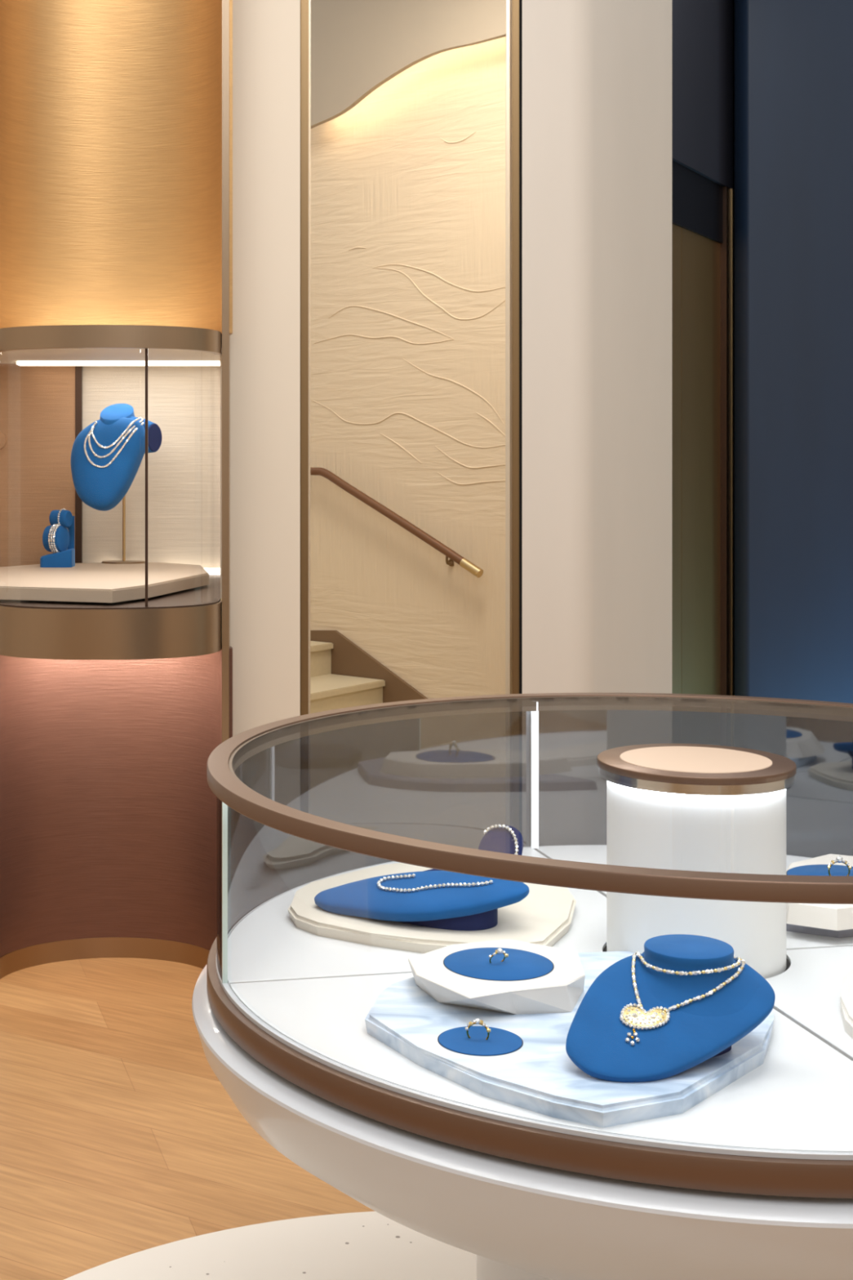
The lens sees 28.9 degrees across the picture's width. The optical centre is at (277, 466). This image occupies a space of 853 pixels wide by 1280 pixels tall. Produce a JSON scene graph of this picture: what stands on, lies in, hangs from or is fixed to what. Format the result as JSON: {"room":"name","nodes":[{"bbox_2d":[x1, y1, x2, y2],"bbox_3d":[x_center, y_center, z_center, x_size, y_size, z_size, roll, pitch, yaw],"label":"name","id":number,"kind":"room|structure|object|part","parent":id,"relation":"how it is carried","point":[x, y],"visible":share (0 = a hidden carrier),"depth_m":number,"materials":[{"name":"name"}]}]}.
{"room":"shop","nodes":[
{"label":"shop","id":0,"kind":"room"},
{"bbox_2d":[0,957,375,1279],"bbox_3d":[0.500,1.480,3.200,7.400,0.060,12.800,0,0,0],"label":"floor","id":1,"kind":"structure","parent":0,"point":[120,1137],"depth_m":3.57,"materials":[{"name":"brown wood"}]},
{"bbox_2d":[0,0,232,978],"bbox_3d":[-0.633,-0.525,5.040,1.013,3.950,1.420,0,0,0],"label":"display cabinet","id":2,"kind":"object","parent":1,"relation":"on","point":[111,110],"visible":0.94,"depth_m":4.83,"materials":[{"name":"orange metal"}]},
{"bbox_3d":[-0.965,-0.090,5.645,0.066,0.066,0.030,0,0,0],"label":"knob","id":3,"kind":"part","parent":2,"relation":"part of","materials":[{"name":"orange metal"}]},
{"bbox_3d":[-0.909,0.010,5.685,0.422,0.724,0.050,0,0,0],"label":"panel","id":4,"kind":"part","parent":2,"relation":"part of","materials":[{"name":"orange metal"}]},
{"bbox_2d":[0,562,208,603],"bbox_3d":[-0.621,0.348,5.029,0.817,0.036,1.251,0,0,0],"label":"display platform","id":5,"kind":"object","parent":2,"relation":"on","point":[82,582],"visible":0.94,"depth_m":4.77,"materials":[{"name":"beige leather"}]},
{"bbox_2d":[40,510,75,567],"bbox_3d":[-0.724,0.237,5.409,0.104,0.186,0.111,0,0,0],"label":"stand","id":6,"kind":"object","parent":5,"relation":"on","point":[65,557],"visible":0.95,"depth_m":5.37,"materials":[{"name":"blue fabric"}]},
{"bbox_2d":[48,524,69,553],"bbox_3d":[-0.719,0.238,5.391,0.030,0.103,0.080,0,0,35],"label":"bracelet","id":7,"kind":"object","parent":6,"relation":"on","point":[55,550],"visible":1,"depth_m":5.37,"materials":[{"name":"white"}]},
{"bbox_2d":[57,508,66,525],"bbox_3d":[-0.704,0.172,5.392,0.008,0.069,0.053,0,0,35],"label":"bracelet","id":8,"kind":"object","parent":6,"relation":"on","point":[61,509],"visible":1,"depth_m":5.38,"materials":[{"name":"white metal"}]},
{"bbox_2d":[71,403,161,564],"bbox_3d":[-0.525,0.061,5.457,0.295,0.537,0.429,0,0,0],"label":"bust","id":9,"kind":"object","parent":5,"relation":"on","point":[101,489],"visible":0.96,"depth_m":5.28,"materials":[{"name":"blue fabric"}]},
{"bbox_2d":[83,417,144,467],"bbox_3d":[-0.527,-0.076,5.280,0.195,0.164,0.078,0,0,-5],"label":"necklace","id":10,"kind":"object","parent":9,"relation":"on","point":[91,432],"visible":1,"depth_m":5.26,"materials":[{"name":"white metal"}]},
{"bbox_3d":[-0.527,0.195,5.632,0.010,0.270,0.010,0,0,0],"label":"post","id":11,"kind":"part","parent":9,"relation":"part of","materials":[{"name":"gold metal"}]},
{"bbox_3d":[-0.475,-1.436,4.742,0.696,2.128,0.285,0,0,0],"label":"panel","id":12,"kind":"part","parent":2,"relation":"part of","materials":[{"name":"gold metal"}]},
{"bbox_3d":[-0.475,0.950,4.742,0.696,0.880,0.285,0,0,0],"label":"panel","id":13,"kind":"part","parent":2,"relation":"part of","materials":[{"name":"orange metal"}]},
{"bbox_2d":[16,361,220,365],"bbox_3d":[-0.535,-0.345,5.540,0.680,0.011,0.080,0,0,0],"label":"light","id":14,"kind":"object","parent":2,"relation":"attached to","point":[20,363],"depth_m":5.50,"materials":[{"name":"white plastic"}]},
{"bbox_3d":[-0.408,0.010,5.695,0.536,0.724,0.030,0,0,0],"label":"panel","id":15,"kind":"part","parent":2,"relation":"part of","materials":[{"name":"beige fabric"}]},
{"bbox_2d":[204,568,220,574],"bbox_3d":[-0.400,0.361,5.640,0.440,0.022,0.020,0,0,0],"label":"light","id":16,"kind":"object","parent":2,"relation":"on","point":[211,571],"depth_m":5.63,"materials":[{"name":"white"}]},
{"bbox_3d":[-0.156,0.010,5.150,0.012,0.724,1.060,0,0,0],"label":"panel","id":17,"kind":"part","parent":2,"relation":"part of","materials":[{"name":"clear glass"}]},
{"bbox_2d":[222,0,230,742],"bbox_3d":[-0.146,-0.525,4.620,0.020,3.950,0.100,0,0,0],"label":"trim","id":18,"kind":"structure","parent":2,"relation":"attached to","point":[225,3],"depth_m":4.57,"materials":[{"name":"brown metal"}]},
{"bbox_2d":[63,1211,476,1279],"bbox_3d":[0.353,1.444,2.250,1.980,0.012,1.860,0,0,0],"label":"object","id":19,"kind":"object","parent":1,"relation":"on","point":[364,1245],"visible":0.42,"depth_m":3.00,"materials":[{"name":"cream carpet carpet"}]},
{"bbox_2d":[191,692,852,1279],"bbox_3d":[0.599,0.928,2.358,1.442,1.018,1.442,0,0,7],"label":"display table","id":20,"kind":"object","parent":19,"relation":"on","point":[660,814],"visible":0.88,"depth_m":2.18,"materials":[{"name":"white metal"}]},
{"bbox_3d":[0.114,0.573,2.685,0.202,0.263,0.964,0,0,34],"label":"glass pane","id":21,"kind":"part","parent":20,"relation":"part of","materials":[{"name":"glass"}]},
{"bbox_3d":[0.199,0.703,2.628,0.674,0.006,0.674,0,0,-11],"label":"floor panel","id":22,"kind":"part","parent":20,"relation":"part of","materials":[{"name":"white paint"}]},
{"bbox_2d":[288,862,576,953],"bbox_3d":[0.243,0.690,2.594,0.455,0.020,0.528,0,0,0],"label":"plinth","id":23,"kind":"object","parent":20,"relation":"on","point":[544,916],"visible":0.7,"depth_m":2.45,"materials":[{"name":"white stone"}]},
{"bbox_2d":[314,825,529,930],"bbox_3d":[0.214,0.615,2.480,0.316,0.130,0.177,0,0,0],"label":"bust","id":24,"kind":"object","parent":23,"relation":"on","point":[471,908],"visible":0.91,"depth_m":2.44,"materials":[{"name":"blue fabric"}]},
{"bbox_2d":[376,824,519,892],"bbox_3d":[0.257,0.595,2.482,0.213,0.094,0.097,0,0,0],"label":"necklace","id":25,"kind":"object","parent":24,"relation":"on","point":[495,826],"visible":0.95,"depth_m":2.48,"materials":[{"name":"pearls"},{"name":"silver"}]},
{"bbox_2d":[191,964,852,1279],"bbox_3d":[0.599,0.885,2.358,1.442,0.290,1.442,0,0,0],"label":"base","id":26,"kind":"object","parent":20,"relation":"attached to","point":[552,1217],"depth_m":1.74,"materials":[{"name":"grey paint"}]},
{"bbox_3d":[0.329,0.703,1.959,0.674,0.006,0.674,0,0,-11],"label":"floor panel","id":27,"kind":"part","parent":20,"relation":"part of","materials":[{"name":"white paint"}]},
{"bbox_2d":[364,951,773,1127],"bbox_3d":[0.397,0.688,2.066,0.577,0.024,0.475,0,0,-44],"label":"stone slab","id":28,"kind":"object","parent":20,"relation":"on","point":[524,1061],"visible":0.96,"depth_m":1.89,"materials":[{"name":"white stone"}]},
{"bbox_2d":[465,1017,490,1039],"bbox_3d":[0.236,0.663,1.938,0.030,0.026,0.009,0,0,14],"label":"ring","id":29,"kind":"object","parent":28,"relation":"on","point":[477,1020],"visible":1,"depth_m":1.94,"materials":[{"name":"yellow metal"}]},
{"bbox_2d":[408,938,585,1014],"bbox_3d":[0.288,0.660,2.132,0.236,0.034,0.282,0,0,0],"label":"plinth","id":30,"kind":"object","parent":28,"relation":"on","point":[534,978],"visible":0.99,"depth_m":2.08,"materials":[{"name":"white stone"}]},
{"bbox_2d":[488,947,508,963],"bbox_3d":[0.285,0.633,2.127,0.027,0.022,0.014,0,0,-20],"label":"ring","id":31,"kind":"object","parent":30,"relation":"on","point":[500,950],"visible":1,"depth_m":2.12,"materials":[{"name":"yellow metal"}]},
{"bbox_2d":[565,933,775,1082],"bbox_3d":[0.443,0.627,1.904,0.272,0.106,0.160,0,0,-36],"label":"bust","id":32,"kind":"object","parent":28,"relation":"on","point":[696,1032],"visible":0.99,"depth_m":1.89,"materials":[{"name":"blue fabric"}]},
{"bbox_2d":[619,951,745,1045],"bbox_3d":[0.453,0.616,1.942,0.208,0.066,0.122,0,0,-30],"label":"necklace","id":33,"kind":"object","parent":32,"relation":"on","point":[637,1016],"visible":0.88,"depth_m":1.89,"materials":[{"name":"gold metal"}]},
{"bbox_2d":[631,1013,637,1017],"bbox_3d":[0.407,0.628,1.879,0.008,0.007,0.007,7,0,-21],"label":"pendant","id":34,"kind":"object","parent":33,"relation":"on","point":[634,1015],"depth_m":1.88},
{"bbox_2d":[623,1006,666,1026],"bbox_3d":[0.420,0.629,1.879,0.050,0.014,0.029,0,0,0],"label":"pendant","id":35,"kind":"object","parent":33,"relation":"attached to","point":[637,1016],"depth_m":1.88,"materials":[{"name":"gold metal"}]},
{"bbox_2d":[649,1013,656,1018],"bbox_3d":[0.428,0.629,1.877,0.008,0.007,0.007,-21,0,-10],"label":"pendant","id":36,"kind":"object","parent":33,"relation":"on","point":[651,1015],"depth_m":1.88,"materials":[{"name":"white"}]},
{"bbox_3d":[0.868,0.703,2.758,0.674,0.006,0.674,0,0,-11],"label":"floor panel","id":37,"kind":"part","parent":20,"relation":"part of","materials":[{"name":"white paint"}]},
{"bbox_3d":[0.926,0.573,2.843,0.964,0.263,0.202,0,0,34],"label":"glass pane","id":38,"kind":"part","parent":20,"relation":"part of","materials":[{"name":"glass"}]},
{"bbox_3d":[0.998,0.703,2.089,0.674,0.006,0.674,0,0,-11],"label":"floor panel","id":39,"kind":"part","parent":20,"relation":"part of","materials":[{"name":"white paint"}]},
{"bbox_2d":[786,923,852,937],"bbox_3d":[0.932,0.689,2.639,0.300,0.022,0.445,0,0,27],"label":"stone slab","id":40,"kind":"object","parent":20,"relation":"on","point":[789,927],"visible":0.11,"depth_m":2.45,"materials":[{"name":"grey stone"}]},
{"bbox_2d":[786,853,852,930],"bbox_3d":[0.880,0.661,2.573,0.181,0.033,0.367,0,0,24],"label":"plinth","id":41,"kind":"object","parent":40,"relation":"on","point":[836,917],"visible":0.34,"depth_m":2.43,"materials":[{"name":"white fabric"}]},
{"bbox_2d":[826,856,851,875],"bbox_3d":[0.881,0.628,2.580,0.038,0.034,0.010,0,0,7],"label":"ring","id":42,"kind":"object","parent":41,"relation":"on","point":[839,859],"visible":0.97,"depth_m":2.58,"materials":[{"name":"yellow metal"}]},
{"bbox_2d":[840,968,852,1039],"bbox_3d":[0.806,0.690,2.141,0.144,0.020,0.356,0,0,27],"label":"plinth","id":43,"kind":"object","parent":20,"relation":"on","point":[846,994],"visible":1,"depth_m":2.09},
{"bbox_2d":[220,598,385,713],"bbox_3d":[-0.229,1.000,7.290,2.125,0.900,1.592,0,0,43],"label":"staircase","id":44,"kind":"structure","parent":1,"relation":"on","point":[328,691],"depth_m":7.60,"materials":[{"name":"wood"}]},
{"bbox_2d":[671,160,734,695],"bbox_3d":[1.375,0.151,6.249,0.306,2.597,1.505,0,0,31],"label":"doorway","id":45,"kind":"object","parent":1,"relation":"on","point":[703,210],"visible":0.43,"depth_m":6.52,"materials":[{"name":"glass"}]},
{"bbox_3d":[1.304,0.268,5.927,0.035,2.364,0.880,0,0,31],"label":"door panel","id":46,"kind":"part","parent":45,"relation":"part of","materials":[{"name":"brown metal"}]},
{"bbox_3d":[1.667,0.268,6.535,0.035,2.364,0.525,0,0,31],"label":"door panel","id":47,"kind":"part","parent":45,"relation":"part of","materials":[{"name":"brown wood"}]},
{"bbox_3d":[1.726,0.152,6.843,0.300,2.596,0.065,0,0,31],"label":"door frame","id":48,"kind":"part","parent":45,"relation":"part of","materials":[{"name":"brown metal"}]},
{"bbox_2d":[230,0,300,736],"bbox_3d":[-0.048,-0.525,5.050,0.223,3.950,0.700,0,0,0],"label":"column","id":49,"kind":"structure","parent":0,"point":[265,337],"depth_m":4.70,"materials":[{"name":"beige paint"}]},
{"bbox_2d":[308,0,310,713],"bbox_3d":[0.084,-0.500,5.395,0.069,3.900,1.210,0,0,0],"label":"wall","id":50,"kind":"structure","parent":0,"point":[308,0],"depth_m":5.28,"materials":[{"name":"beige paint"}]},
{"bbox_2d":[300,0,308,715],"bbox_3d":[0.076,-0.525,4.750,0.023,3.950,0.060,0,0,0],"label":"trim","id":51,"kind":"structure","parent":50,"relation":"attached to","point":[304,3],"depth_m":4.72,"materials":[{"name":"brown metal"}]},
{"bbox_2d":[310,36,505,698],"bbox_3d":[0.099,-0.500,8.183,2.613,3.900,0.125,0,0,43],"label":"wall","id":52,"kind":"structure","parent":0,"point":[407,184],"depth_m":7.61,"materials":[{"name":"beige paint"}]},
{"bbox_2d":[310,630,427,702],"bbox_3d":[0.483,1.119,7.729,1.435,0.657,0.019,0,0,43],"label":"baseboard","id":53,"kind":"structure","parent":52,"relation":"attached to","point":[348,659],"depth_m":7.81,"materials":[{"name":"brown wood"}]},
{"bbox_2d":[310,467,483,577],"bbox_3d":[0.506,0.249,7.667,1.134,0.487,0.102,0,0,43],"label":"handrail","id":54,"kind":"object","parent":52,"relation":"attached to","point":[449,553],"visible":0.88,"depth_m":7.54,"materials":[{"name":"brown leather"}]},
{"bbox_2d":[310,0,506,128],"bbox_3d":[0.587,-2.052,7.447,1.291,0.896,0.030,0,0,43],"label":"ceiling","id":55,"kind":"structure","parent":0,"point":[357,46],"depth_m":7.55,"materials":[{"name":"beige paint"}]},
{"bbox_2d":[505,0,510,693],"bbox_3d":[0.885,-0.500,6.066,0.089,3.900,2.503,0,0,8],"label":"wall","id":56,"kind":"structure","parent":0,"point":[508,2],"depth_m":6.42,"materials":[{"name":"beige paint"}]},
{"bbox_2d":[510,0,519,693],"bbox_3d":[0.690,-0.525,4.795,0.021,3.950,0.050,0,0,0],"label":"trim","id":57,"kind":"structure","parent":56,"relation":"attached to","point":[514,4],"depth_m":4.77,"materials":[{"name":"brown metal"}]},
{"bbox_2d":[519,0,522,693],"bbox_3d":[0.707,-0.525,4.810,0.009,3.950,0.050,0,0,0],"label":"trim","id":58,"kind":"structure","parent":56,"relation":"attached to","point":[520,1],"depth_m":4.79,"materials":[{"name":"black"}]},
{"bbox_2d":[522,0,671,693],"bbox_3d":[0.965,-0.525,5.175,0.520,3.950,0.850,0,0,0],"label":"column","id":59,"kind":"structure","parent":0,"point":[597,74],"depth_m":4.79,"materials":[{"name":"paint"}]},
{"bbox_2d":[671,0,733,188],"bbox_3d":[1.359,-1.823,6.229,0.300,1.353,1.555,0,0,31],"label":"wall","id":60,"kind":"structure","parent":0,"point":[702,30],"depth_m":6.46,"materials":[{"name":"blue paint"}]},
{"bbox_2d":[733,0,852,703],"bbox_3d":[3.033,-0.525,7.010,2.335,3.950,0.780,0,0,0],"label":"wall","id":61,"kind":"structure","parent":0,"point":[793,60],"depth_m":6.62,"materials":[{"name":"blue paint"}]}
]}

